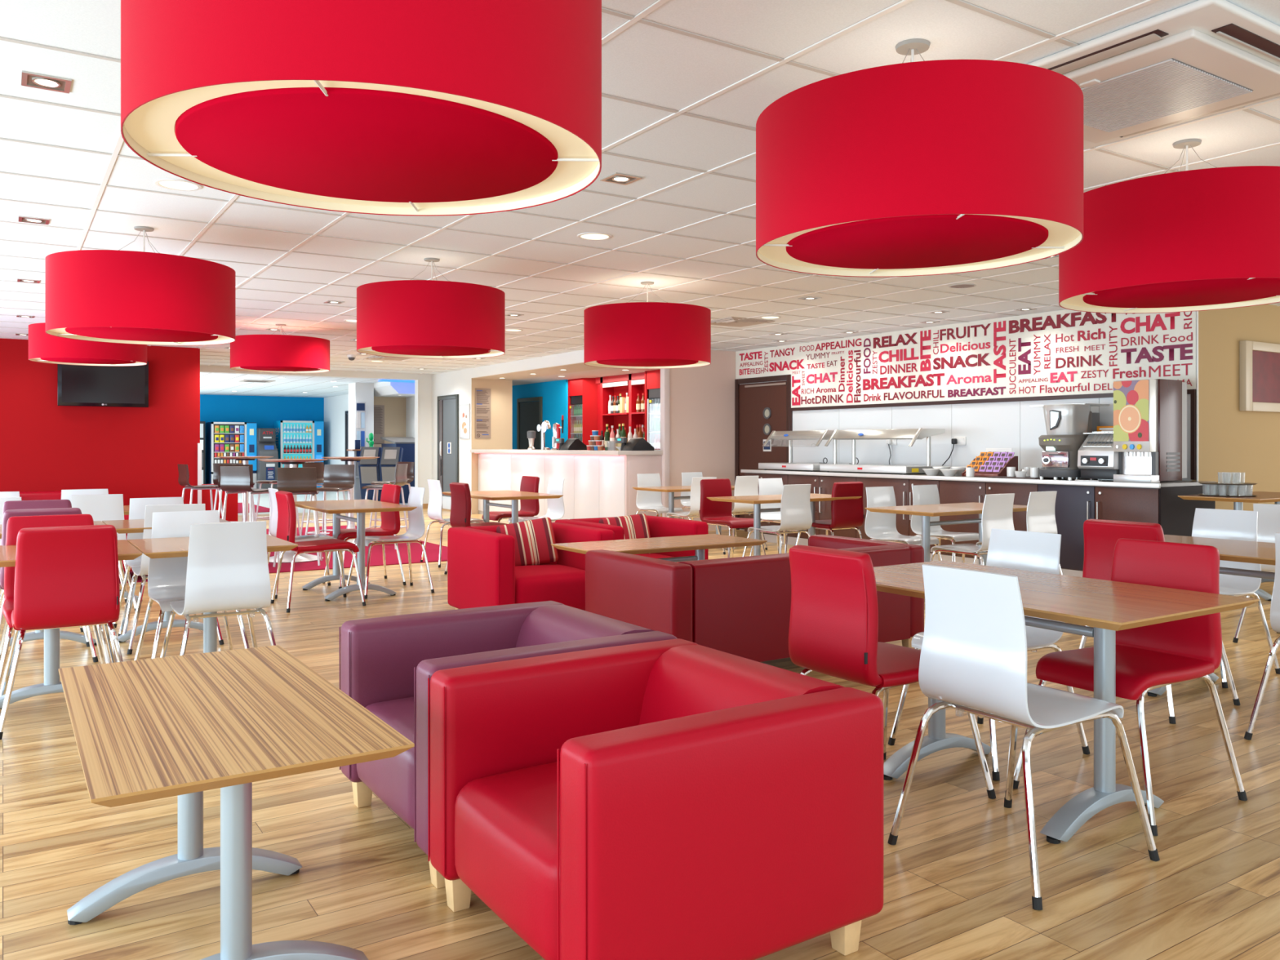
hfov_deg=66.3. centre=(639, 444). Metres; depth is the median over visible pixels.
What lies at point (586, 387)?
surround
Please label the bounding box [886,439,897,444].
wall socket
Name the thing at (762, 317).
diffuser
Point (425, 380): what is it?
wall pier
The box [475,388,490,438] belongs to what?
notice board
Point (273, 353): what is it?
drum pendant light
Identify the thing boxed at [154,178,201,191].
recessed light
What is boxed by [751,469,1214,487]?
countertop
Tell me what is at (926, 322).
recessed light
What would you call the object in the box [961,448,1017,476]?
display rack
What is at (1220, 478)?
tumbler
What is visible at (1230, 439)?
wall
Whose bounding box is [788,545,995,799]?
dining chair
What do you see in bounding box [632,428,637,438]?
bottle
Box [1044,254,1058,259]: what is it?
recessed light
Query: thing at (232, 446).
packet
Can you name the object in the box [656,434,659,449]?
bottle
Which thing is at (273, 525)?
dining chair
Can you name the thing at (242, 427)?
packet
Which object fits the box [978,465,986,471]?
sachet
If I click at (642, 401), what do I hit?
bottle
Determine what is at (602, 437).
bottle
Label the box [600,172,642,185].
recessed light
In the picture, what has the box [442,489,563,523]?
dining table
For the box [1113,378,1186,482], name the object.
dispenser
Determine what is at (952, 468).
bowl
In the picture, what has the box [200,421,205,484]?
vending machine
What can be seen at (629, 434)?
bottle
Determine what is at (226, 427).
packet
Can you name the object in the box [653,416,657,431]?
bottle
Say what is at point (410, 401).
wall
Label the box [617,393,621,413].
bottle
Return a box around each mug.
[965,467,974,476]
[1006,466,1015,476]
[1023,466,1032,476]
[1030,467,1039,477]
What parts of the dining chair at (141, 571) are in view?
leg, leg, leg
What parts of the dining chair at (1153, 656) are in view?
leg, seat, leg, backrest, leg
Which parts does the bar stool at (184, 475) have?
leg, leg, leg, leg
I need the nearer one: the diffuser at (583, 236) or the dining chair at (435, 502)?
the diffuser at (583, 236)
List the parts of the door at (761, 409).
porthole glass, porthole glass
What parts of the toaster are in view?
control panel, plate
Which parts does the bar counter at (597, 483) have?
panel, panel, panel, panel, panel, panel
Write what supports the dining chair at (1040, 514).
on the floor
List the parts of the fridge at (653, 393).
door frame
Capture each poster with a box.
[200,423,203,437]
[459,403,470,439]
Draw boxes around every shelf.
[213,442,244,443]
[283,442,312,443]
[283,453,312,453]
[346,448,360,499]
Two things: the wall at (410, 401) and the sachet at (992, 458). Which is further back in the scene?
the wall at (410, 401)
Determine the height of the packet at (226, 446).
0.190 m
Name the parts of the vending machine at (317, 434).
door frame, control panel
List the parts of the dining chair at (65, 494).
leg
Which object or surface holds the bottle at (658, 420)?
in the fridge at (653, 393)
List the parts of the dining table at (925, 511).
post, post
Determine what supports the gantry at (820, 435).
on the counter at (1077, 502)
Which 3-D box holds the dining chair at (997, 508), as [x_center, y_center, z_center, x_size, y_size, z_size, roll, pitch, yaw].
[2.405,0.764,7.087,0.511,0.836,0.566,0,0,-33]
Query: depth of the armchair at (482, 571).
6.25 m
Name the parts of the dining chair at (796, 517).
leg, leg, leg, leg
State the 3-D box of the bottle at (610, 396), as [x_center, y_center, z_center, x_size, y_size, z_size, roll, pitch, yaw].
[-0.493,-0.665,16.296,0.071,0.310,0.071,0,0,-33]
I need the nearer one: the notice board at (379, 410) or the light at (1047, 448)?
the light at (1047, 448)
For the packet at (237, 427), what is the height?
0.190 m
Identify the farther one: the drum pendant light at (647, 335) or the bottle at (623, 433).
the bottle at (623, 433)
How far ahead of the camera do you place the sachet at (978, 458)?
9.67 m
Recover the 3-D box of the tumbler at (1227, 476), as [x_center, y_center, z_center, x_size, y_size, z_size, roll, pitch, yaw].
[4.568,0.260,7.623,0.056,0.085,0.055,0,0,-33]
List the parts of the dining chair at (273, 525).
leg, leg, leg, leg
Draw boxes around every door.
[345,410,348,491]
[437,394,458,509]
[516,396,542,449]
[734,374,791,529]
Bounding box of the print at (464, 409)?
[460,405,468,436]
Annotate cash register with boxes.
[554,438,586,449]
[615,437,654,450]
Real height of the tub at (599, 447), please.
0.070 m
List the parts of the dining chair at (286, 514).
leg, backrest, leg, seat, leg, leg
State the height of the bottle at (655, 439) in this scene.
0.240 m
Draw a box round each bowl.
[922,468,941,475]
[932,466,950,468]
[933,468,950,475]
[939,469,959,475]
[950,466,966,469]
[950,468,965,475]
[1014,471,1026,477]
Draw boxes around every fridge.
[569,395,582,442]
[647,388,660,450]
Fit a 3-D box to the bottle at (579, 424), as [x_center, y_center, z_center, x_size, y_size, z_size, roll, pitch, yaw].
[-1.049,-0.310,16.966,0.061,0.220,0.061,0,0,-33]
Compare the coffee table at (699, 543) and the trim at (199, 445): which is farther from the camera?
the trim at (199, 445)
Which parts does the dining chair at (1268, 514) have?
leg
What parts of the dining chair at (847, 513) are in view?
leg, leg, seat, backrest, leg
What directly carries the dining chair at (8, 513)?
on the floor
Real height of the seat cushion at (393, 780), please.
0.287 m
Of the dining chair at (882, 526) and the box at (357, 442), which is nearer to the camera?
the dining chair at (882, 526)
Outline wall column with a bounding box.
[348,382,373,499]
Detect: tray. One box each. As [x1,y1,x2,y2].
[988,475,1061,479]
[1075,480,1102,481]
[1113,474,1159,482]
[1198,482,1257,484]
[1198,493,1256,497]
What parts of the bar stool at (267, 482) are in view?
foot rail, leg, leg, leg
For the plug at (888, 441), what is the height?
0.331 m
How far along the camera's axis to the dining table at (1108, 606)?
3.04 m
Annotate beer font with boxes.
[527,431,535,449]
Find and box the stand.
[354,401,365,479]
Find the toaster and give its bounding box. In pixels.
[1077,431,1119,479]
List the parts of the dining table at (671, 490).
post, post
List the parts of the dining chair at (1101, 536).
leg, backrest, leg, leg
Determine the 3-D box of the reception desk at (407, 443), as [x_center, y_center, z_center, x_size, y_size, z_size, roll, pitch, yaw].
[-4.876,0.510,20.256,0.690,1.340,0.920,0,0,-33]
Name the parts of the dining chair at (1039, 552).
leg, leg, leg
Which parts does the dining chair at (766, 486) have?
leg, leg, leg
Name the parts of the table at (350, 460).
mounting plate, post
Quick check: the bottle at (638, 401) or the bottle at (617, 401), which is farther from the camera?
the bottle at (617, 401)
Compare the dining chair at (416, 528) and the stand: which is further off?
the stand
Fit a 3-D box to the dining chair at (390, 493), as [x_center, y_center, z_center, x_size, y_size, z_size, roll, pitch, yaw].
[-2.335,0.762,8.287,0.566,0.842,0.511,0,0,-33]
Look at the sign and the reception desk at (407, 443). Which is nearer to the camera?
the sign
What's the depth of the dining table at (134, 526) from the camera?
5.92 m
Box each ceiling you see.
[0,0,1279,397]
[373,382,414,397]
[471,362,660,385]
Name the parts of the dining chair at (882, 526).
leg, leg, leg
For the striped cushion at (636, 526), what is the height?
0.328 m
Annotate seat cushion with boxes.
[356,696,416,831]
[454,760,559,959]
[515,563,585,610]
[634,553,679,562]
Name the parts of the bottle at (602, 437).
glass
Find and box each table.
[0,520,105,646]
[0,539,142,708]
[58,644,414,959]
[102,518,231,642]
[120,505,142,601]
[126,533,297,653]
[216,456,273,521]
[257,458,327,563]
[294,499,417,600]
[321,457,379,544]
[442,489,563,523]
[551,533,767,562]
[632,485,734,549]
[706,493,862,555]
[864,502,1026,565]
[873,560,1258,844]
[1146,534,1275,697]
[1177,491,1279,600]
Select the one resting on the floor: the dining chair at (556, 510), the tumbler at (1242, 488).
the dining chair at (556, 510)
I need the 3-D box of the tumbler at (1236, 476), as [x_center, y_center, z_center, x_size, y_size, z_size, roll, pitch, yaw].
[4.626,0.260,7.593,0.056,0.085,0.055,0,0,-33]
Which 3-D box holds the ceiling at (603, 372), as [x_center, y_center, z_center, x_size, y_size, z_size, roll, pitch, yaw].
[-1.014,-1.212,16.124,2.520,0.176,6.660,0,0,-33]
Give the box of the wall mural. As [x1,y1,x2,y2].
[735,309,1196,408]
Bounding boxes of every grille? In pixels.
[950,284,973,288]
[1080,57,1253,132]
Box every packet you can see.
[214,425,219,432]
[214,435,219,442]
[214,444,219,452]
[219,425,224,432]
[219,435,224,442]
[219,444,224,452]
[224,425,229,433]
[224,435,229,442]
[224,444,229,451]
[230,425,234,433]
[230,435,234,442]
[230,444,234,451]
[235,425,239,433]
[235,435,239,442]
[235,444,239,451]
[240,425,244,433]
[240,435,244,442]
[240,444,244,451]
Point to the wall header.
(209, 369)
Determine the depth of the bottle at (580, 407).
16.88 m
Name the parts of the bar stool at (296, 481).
leg, leg, leg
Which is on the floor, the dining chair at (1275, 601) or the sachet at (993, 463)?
the dining chair at (1275, 601)
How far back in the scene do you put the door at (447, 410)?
17.49 m
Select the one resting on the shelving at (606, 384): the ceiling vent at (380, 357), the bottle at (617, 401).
the bottle at (617, 401)
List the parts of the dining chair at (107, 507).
leg, leg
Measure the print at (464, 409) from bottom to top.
0.540 m
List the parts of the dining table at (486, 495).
post, post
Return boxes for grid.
[0,0,1279,374]
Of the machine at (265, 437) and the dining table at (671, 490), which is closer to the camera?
the dining table at (671, 490)
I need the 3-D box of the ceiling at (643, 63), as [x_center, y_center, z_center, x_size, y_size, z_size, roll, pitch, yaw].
[-3.019,-1.323,13.723,14.500,0.155,30.700,0,0,-33]
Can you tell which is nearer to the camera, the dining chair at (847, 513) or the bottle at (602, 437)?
the dining chair at (847, 513)
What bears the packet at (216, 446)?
on the vending machine at (250, 428)
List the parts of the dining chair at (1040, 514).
leg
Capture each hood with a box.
[770,430,834,439]
[832,428,945,439]
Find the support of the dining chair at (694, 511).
on the floor
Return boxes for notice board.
[373,404,384,444]
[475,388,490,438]
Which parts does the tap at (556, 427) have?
tap handle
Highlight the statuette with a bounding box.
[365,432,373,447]
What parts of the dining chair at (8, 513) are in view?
leg, leg, backrest, leg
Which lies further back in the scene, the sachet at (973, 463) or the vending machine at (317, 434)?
the vending machine at (317, 434)
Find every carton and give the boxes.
[619,397,625,413]
[626,396,628,413]
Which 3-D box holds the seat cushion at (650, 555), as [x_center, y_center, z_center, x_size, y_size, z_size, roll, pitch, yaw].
[-0.027,0.953,7.140,0.586,0.287,0.644,0,0,-33]
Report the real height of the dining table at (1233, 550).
0.705 m
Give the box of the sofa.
[585,534,924,662]
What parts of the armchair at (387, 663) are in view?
leg, leg, armrest, armrest, backrest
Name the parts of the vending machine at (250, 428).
door frame, panel, control panel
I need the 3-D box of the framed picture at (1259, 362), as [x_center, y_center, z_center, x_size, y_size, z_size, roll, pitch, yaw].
[5.985,-0.615,9.140,1.440,0.630,0.060,0,0,-33]
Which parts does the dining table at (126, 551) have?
post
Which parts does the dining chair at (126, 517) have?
backrest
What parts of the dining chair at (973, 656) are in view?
leg, leg, leg, leg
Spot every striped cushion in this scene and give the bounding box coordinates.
[496,517,558,565]
[599,513,650,539]
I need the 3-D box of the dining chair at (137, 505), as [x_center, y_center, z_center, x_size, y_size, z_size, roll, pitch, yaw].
[-3.037,0.764,6.220,0.511,0.836,0.566,0,0,-33]
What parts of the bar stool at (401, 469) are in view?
leg, leg, foot rail, leg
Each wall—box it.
[0,337,199,505]
[200,394,324,484]
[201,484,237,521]
[324,394,348,491]
[373,395,405,447]
[405,396,414,437]
[431,368,471,514]
[471,350,583,377]
[471,378,512,514]
[512,379,568,449]
[613,382,644,435]
[669,350,735,530]
[792,394,1191,480]
[1191,304,1279,511]
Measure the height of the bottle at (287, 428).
0.209 m
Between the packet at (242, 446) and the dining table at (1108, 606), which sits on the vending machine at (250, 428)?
the packet at (242, 446)
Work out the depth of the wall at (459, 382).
17.08 m
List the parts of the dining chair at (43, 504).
backrest, leg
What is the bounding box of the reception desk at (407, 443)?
[380,436,414,502]
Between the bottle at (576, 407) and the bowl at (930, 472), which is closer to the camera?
the bowl at (930, 472)
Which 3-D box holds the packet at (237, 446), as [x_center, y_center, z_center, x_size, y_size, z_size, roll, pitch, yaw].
[-10.139,0.085,24.657,0.104,0.190,0.058,0,0,-33]
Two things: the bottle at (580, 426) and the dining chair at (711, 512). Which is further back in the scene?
the bottle at (580, 426)
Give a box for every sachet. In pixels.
[970,460,977,466]
[973,465,980,471]
[974,456,982,462]
[977,460,984,466]
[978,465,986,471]
[979,452,986,457]
[982,456,989,462]
[983,461,991,466]
[986,452,993,457]
[986,465,993,471]
[988,456,995,462]
[991,461,998,467]
[992,465,1000,471]
[993,452,1000,457]
[995,456,1003,462]
[998,461,1005,467]
[1000,452,1007,458]
[1002,456,1009,462]
[1007,452,1014,458]
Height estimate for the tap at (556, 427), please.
0.521 m
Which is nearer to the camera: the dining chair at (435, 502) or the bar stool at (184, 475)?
the dining chair at (435, 502)
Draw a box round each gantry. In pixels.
[758,429,844,471]
[819,427,945,474]
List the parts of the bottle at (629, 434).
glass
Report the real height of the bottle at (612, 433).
0.370 m
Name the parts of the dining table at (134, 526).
post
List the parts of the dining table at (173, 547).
post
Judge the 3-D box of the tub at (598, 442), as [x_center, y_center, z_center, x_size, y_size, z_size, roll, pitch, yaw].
[-0.576,-0.025,13.725,0.096,0.070,0.096,0,0,-33]
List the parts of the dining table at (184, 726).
post, post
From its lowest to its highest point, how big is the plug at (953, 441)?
0.373 m
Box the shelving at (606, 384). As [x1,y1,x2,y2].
[595,372,644,449]
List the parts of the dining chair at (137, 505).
leg, leg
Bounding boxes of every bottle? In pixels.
[286,424,289,432]
[286,434,289,442]
[286,444,289,453]
[575,404,577,415]
[575,420,577,432]
[577,420,580,432]
[579,404,582,415]
[579,420,582,432]
[600,431,604,445]
[604,424,609,448]
[604,429,609,450]
[608,395,611,413]
[609,425,614,440]
[610,395,613,413]
[613,395,616,413]
[615,395,618,413]
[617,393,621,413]
[618,423,621,437]
[620,423,626,437]
[624,392,627,413]
[627,426,632,441]
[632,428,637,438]
[635,393,640,412]
[635,424,638,435]
[637,424,643,437]
[640,393,644,412]
[653,399,657,413]
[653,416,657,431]
[653,434,657,449]
[656,399,659,413]
[656,415,659,431]
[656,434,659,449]
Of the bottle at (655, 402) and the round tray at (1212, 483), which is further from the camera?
the bottle at (655, 402)
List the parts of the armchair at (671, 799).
leg, armrest, armrest, backrest, leg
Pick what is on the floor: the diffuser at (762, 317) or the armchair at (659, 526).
the armchair at (659, 526)
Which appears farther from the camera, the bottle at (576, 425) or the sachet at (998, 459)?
the bottle at (576, 425)
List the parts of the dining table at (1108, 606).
post, post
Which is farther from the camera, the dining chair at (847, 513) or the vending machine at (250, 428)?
the vending machine at (250, 428)
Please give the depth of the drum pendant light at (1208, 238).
3.85 m
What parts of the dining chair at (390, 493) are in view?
leg, leg, seat, leg, backrest, leg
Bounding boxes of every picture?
[461,410,468,435]
[1113,379,1149,441]
[1239,340,1279,412]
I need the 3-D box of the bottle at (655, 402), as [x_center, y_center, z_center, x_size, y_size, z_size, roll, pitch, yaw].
[0.244,-0.590,15.033,0.067,0.220,0.067,0,0,-33]
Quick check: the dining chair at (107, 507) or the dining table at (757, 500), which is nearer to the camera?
the dining chair at (107, 507)
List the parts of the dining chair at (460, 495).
backrest, seat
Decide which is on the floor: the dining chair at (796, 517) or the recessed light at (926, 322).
the dining chair at (796, 517)
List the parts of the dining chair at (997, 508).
leg, leg, leg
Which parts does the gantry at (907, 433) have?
glass arm, hot plate, glass arm, control panel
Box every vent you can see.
[237,379,275,382]
[363,355,409,360]
[711,316,774,327]
[1166,452,1180,471]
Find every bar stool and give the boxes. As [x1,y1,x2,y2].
[177,463,222,516]
[213,462,256,522]
[217,464,253,521]
[219,466,278,555]
[255,464,300,534]
[273,467,322,567]
[299,462,347,539]
[305,464,355,544]
[361,463,408,549]
[368,462,414,526]
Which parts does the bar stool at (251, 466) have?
leg, leg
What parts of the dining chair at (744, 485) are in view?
leg, leg, leg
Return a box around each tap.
[537,420,551,449]
[551,415,564,449]
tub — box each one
[588,440,592,445]
[591,430,598,435]
[591,440,595,445]
[593,435,600,439]
[595,440,602,445]
[597,445,604,450]
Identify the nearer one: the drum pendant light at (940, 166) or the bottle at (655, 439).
the drum pendant light at (940, 166)
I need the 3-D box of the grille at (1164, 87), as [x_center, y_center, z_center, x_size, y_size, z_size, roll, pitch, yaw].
[1.788,-1.242,3.524,0.525,0.006,0.540,0,0,-33]
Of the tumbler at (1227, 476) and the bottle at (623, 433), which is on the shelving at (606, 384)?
the bottle at (623, 433)
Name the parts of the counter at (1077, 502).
door, door, door, door, door, handle, handle, door, door, door, door, handle, handle, door, panel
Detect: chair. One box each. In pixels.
[0,491,19,497]
[0,497,21,545]
[0,499,89,646]
[0,507,97,662]
[0,514,111,684]
[0,524,123,739]
[61,488,127,602]
[71,493,137,611]
[112,497,196,635]
[117,503,224,654]
[121,515,132,571]
[134,510,249,660]
[160,520,275,657]
[266,488,346,599]
[271,490,366,613]
[322,484,406,588]
[346,486,434,598]
[420,479,484,567]
[444,482,506,574]
[481,475,539,522]
[507,477,564,524]
[635,473,684,519]
[666,476,725,554]
[678,471,728,529]
[699,478,765,557]
[707,475,767,552]
[742,484,812,556]
[749,478,816,555]
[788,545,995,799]
[795,481,864,545]
[864,486,942,560]
[888,528,1089,780]
[888,564,1159,910]
[911,484,978,561]
[929,493,1014,564]
[973,491,1062,574]
[1013,538,1247,835]
[1066,519,1240,724]
[1191,507,1279,688]
[1232,503,1279,643]
[1244,532,1279,740]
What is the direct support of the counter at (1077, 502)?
on the floor
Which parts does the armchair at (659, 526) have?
armrest, backrest, armrest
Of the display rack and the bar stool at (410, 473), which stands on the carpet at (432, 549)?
the bar stool at (410, 473)
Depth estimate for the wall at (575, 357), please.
14.78 m
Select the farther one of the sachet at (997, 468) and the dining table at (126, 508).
the sachet at (997, 468)
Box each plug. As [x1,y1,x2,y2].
[886,439,891,464]
[942,438,956,466]
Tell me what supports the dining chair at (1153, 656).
on the floor
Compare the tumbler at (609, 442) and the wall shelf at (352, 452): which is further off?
the wall shelf at (352, 452)
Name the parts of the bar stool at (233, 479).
leg, leg, leg, leg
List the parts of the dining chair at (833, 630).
leg, backrest, leg, leg, seat, leg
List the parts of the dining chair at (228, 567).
leg, leg, leg, leg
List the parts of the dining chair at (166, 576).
leg, leg, leg, leg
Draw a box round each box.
[355,440,359,448]
[616,439,627,450]
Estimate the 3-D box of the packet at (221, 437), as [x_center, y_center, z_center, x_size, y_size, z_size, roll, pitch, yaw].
[-10.436,-0.150,24.464,0.104,0.190,0.058,0,0,-33]
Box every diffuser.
[31,357,143,364]
[48,326,232,342]
[124,80,598,207]
[159,180,197,189]
[234,365,325,371]
[359,345,501,355]
[580,233,608,239]
[588,358,706,366]
[758,213,1080,271]
[762,316,778,318]
[1061,277,1279,308]
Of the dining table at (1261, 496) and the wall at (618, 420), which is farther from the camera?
the wall at (618, 420)
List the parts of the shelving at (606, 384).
shelf, shelf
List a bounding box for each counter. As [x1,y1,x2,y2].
[470,448,662,522]
[740,469,1215,577]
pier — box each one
[414,373,431,503]
[422,503,428,508]
[644,369,660,441]
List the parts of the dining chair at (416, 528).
leg, leg, leg, leg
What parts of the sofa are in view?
armrest, backrest, armrest, leg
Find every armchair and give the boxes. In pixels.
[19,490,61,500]
[338,600,676,888]
[427,638,883,959]
[447,522,614,610]
[554,515,708,562]
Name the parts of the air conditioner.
intake panel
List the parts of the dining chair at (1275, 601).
leg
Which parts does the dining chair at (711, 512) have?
backrest, leg, seat, leg, leg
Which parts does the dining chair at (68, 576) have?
leg, leg, seat, backrest, leg, leg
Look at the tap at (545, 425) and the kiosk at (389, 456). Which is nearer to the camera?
the tap at (545, 425)
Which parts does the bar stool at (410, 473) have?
leg, foot rail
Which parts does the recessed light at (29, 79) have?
recess plate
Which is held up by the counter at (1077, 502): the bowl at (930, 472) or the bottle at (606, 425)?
the bowl at (930, 472)
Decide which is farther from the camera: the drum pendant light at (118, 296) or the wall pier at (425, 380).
the wall pier at (425, 380)
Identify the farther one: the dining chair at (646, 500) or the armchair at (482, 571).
the dining chair at (646, 500)
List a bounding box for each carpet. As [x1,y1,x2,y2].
[119,525,447,583]
[237,502,270,513]
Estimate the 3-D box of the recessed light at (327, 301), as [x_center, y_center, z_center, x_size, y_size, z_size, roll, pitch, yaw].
[-2.785,-1.297,8.924,0.150,0.006,0.150,0,0,-33]
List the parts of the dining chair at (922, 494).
leg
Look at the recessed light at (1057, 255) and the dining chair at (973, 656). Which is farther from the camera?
the recessed light at (1057, 255)
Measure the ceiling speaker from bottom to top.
0.006 m
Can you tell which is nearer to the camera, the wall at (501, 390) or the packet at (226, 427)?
the wall at (501, 390)
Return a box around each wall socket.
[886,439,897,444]
[954,436,966,444]
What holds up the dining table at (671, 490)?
on the floor
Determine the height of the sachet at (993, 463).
0.061 m
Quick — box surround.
[568,377,597,445]
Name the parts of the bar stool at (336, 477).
leg, foot rail, leg, leg, leg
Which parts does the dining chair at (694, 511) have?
leg, leg, leg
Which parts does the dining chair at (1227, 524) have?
leg, leg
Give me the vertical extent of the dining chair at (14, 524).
0.842 m
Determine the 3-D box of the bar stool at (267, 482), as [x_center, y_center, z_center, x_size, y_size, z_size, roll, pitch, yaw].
[-4.736,0.697,12.785,0.432,0.953,0.442,0,0,42]
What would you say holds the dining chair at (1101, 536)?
on the floor
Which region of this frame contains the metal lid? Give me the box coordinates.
[1030,403,1109,410]
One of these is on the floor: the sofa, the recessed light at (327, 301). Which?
the sofa
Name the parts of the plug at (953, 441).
cord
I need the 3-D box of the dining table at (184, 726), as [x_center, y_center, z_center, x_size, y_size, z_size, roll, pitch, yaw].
[-1.014,0.892,2.315,0.572,0.575,1.165,0,0,-33]
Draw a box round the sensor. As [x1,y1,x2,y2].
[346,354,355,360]
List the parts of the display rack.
panel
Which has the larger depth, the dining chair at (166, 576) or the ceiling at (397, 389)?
the ceiling at (397, 389)
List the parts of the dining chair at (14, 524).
leg, leg, seat, backrest, leg, leg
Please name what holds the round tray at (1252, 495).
on the dining table at (1261, 496)
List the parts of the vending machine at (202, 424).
panel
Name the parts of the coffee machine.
knob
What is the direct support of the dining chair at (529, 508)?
on the floor
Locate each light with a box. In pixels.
[15,333,28,335]
[16,315,34,318]
[17,215,49,224]
[17,278,39,283]
[21,71,71,93]
[28,322,146,366]
[44,226,235,345]
[120,0,601,216]
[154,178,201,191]
[230,324,329,373]
[266,328,282,330]
[323,300,344,304]
[343,319,356,322]
[356,257,505,359]
[505,313,524,316]
[505,328,523,331]
[577,232,612,239]
[583,281,711,368]
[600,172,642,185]
[755,38,1083,276]
[760,315,781,319]
[768,333,786,335]
[798,296,822,300]
[840,331,857,333]
[919,320,940,323]
[929,311,949,314]
[1013,307,1037,311]
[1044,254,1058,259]
[1045,446,1055,450]
[1058,138,1279,313]
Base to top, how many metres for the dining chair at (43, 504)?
0.842 m
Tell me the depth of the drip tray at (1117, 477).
8.05 m
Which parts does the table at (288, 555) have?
post, mounting plate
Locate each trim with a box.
[197,443,201,503]
[417,379,419,487]
[660,368,669,517]
[790,389,1196,479]
[1196,311,1198,480]
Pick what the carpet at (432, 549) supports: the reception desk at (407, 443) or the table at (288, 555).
the table at (288, 555)
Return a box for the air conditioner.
[1026,0,1279,149]
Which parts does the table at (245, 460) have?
post, mounting plate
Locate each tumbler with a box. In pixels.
[608,440,611,450]
[610,440,615,450]
[1203,484,1209,494]
[1208,484,1217,495]
[1217,472,1223,483]
[1218,484,1226,495]
[1222,472,1231,483]
[1226,484,1229,495]
[1229,484,1237,496]
[1231,472,1233,483]
[1232,472,1240,484]
[1238,484,1246,496]
[1240,472,1244,483]
[1245,484,1252,495]
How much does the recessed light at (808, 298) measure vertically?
0.006 m
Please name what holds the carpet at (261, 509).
on the floor
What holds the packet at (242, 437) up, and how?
on the vending machine at (250, 428)
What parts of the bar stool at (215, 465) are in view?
leg, leg, leg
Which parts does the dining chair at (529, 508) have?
leg, seat, backrest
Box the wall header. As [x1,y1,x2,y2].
[200,364,418,380]
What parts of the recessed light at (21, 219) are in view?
recess plate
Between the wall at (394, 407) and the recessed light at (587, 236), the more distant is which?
the wall at (394, 407)
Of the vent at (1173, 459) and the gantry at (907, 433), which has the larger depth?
the gantry at (907, 433)
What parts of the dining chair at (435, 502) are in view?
leg, leg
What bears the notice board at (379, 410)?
attached to the wall at (394, 407)
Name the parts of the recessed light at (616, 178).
recess plate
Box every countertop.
[470,448,662,455]
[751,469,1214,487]
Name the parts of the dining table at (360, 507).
post, post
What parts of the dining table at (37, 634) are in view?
post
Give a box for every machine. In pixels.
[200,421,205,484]
[206,422,256,488]
[256,427,278,488]
[274,420,324,487]
[1038,404,1092,479]
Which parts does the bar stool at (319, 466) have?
leg, leg, foot rail, leg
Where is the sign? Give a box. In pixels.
[1097,426,1113,479]
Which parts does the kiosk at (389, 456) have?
panel, screen panel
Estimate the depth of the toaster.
8.37 m
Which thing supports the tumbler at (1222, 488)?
on the round tray at (1252, 495)
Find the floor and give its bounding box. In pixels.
[0,491,1279,959]
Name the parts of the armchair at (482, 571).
armrest, backrest, armrest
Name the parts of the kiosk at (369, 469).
panel, screen panel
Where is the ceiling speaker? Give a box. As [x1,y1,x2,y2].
[948,283,976,288]
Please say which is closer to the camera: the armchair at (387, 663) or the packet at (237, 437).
the armchair at (387, 663)
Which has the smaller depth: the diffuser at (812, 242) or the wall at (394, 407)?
the diffuser at (812, 242)
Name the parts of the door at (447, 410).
handle, kick plate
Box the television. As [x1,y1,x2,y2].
[57,361,148,407]
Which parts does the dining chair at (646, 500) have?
leg, leg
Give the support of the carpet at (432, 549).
on the floor
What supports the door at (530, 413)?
in the wall at (554, 394)
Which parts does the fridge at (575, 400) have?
door frame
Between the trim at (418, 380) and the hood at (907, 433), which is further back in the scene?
the trim at (418, 380)
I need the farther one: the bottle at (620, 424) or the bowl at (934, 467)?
the bottle at (620, 424)
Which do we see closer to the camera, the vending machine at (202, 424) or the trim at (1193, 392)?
the trim at (1193, 392)
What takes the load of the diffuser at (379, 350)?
attached to the drum pendant light at (411, 318)
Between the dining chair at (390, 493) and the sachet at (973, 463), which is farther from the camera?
the sachet at (973, 463)
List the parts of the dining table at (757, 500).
post, post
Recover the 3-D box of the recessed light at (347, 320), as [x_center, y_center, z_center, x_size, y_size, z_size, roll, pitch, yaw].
[-2.992,-1.297,10.269,0.216,0.006,0.216,0,0,-33]
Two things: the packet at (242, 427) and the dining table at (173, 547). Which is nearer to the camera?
the dining table at (173, 547)
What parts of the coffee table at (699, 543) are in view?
post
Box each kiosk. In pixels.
[358,447,382,501]
[379,447,403,504]
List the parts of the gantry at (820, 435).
glass arm, hot plate, glass arm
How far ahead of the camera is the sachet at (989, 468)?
9.39 m
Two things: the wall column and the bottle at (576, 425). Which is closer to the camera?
the bottle at (576, 425)
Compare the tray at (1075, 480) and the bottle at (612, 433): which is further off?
the bottle at (612, 433)
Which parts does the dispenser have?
splash panel, rail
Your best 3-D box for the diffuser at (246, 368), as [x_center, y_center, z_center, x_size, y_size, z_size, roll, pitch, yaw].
[-3.884,-0.830,10.595,1.004,0.016,1.004,0,0,-33]
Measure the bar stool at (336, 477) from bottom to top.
0.953 m
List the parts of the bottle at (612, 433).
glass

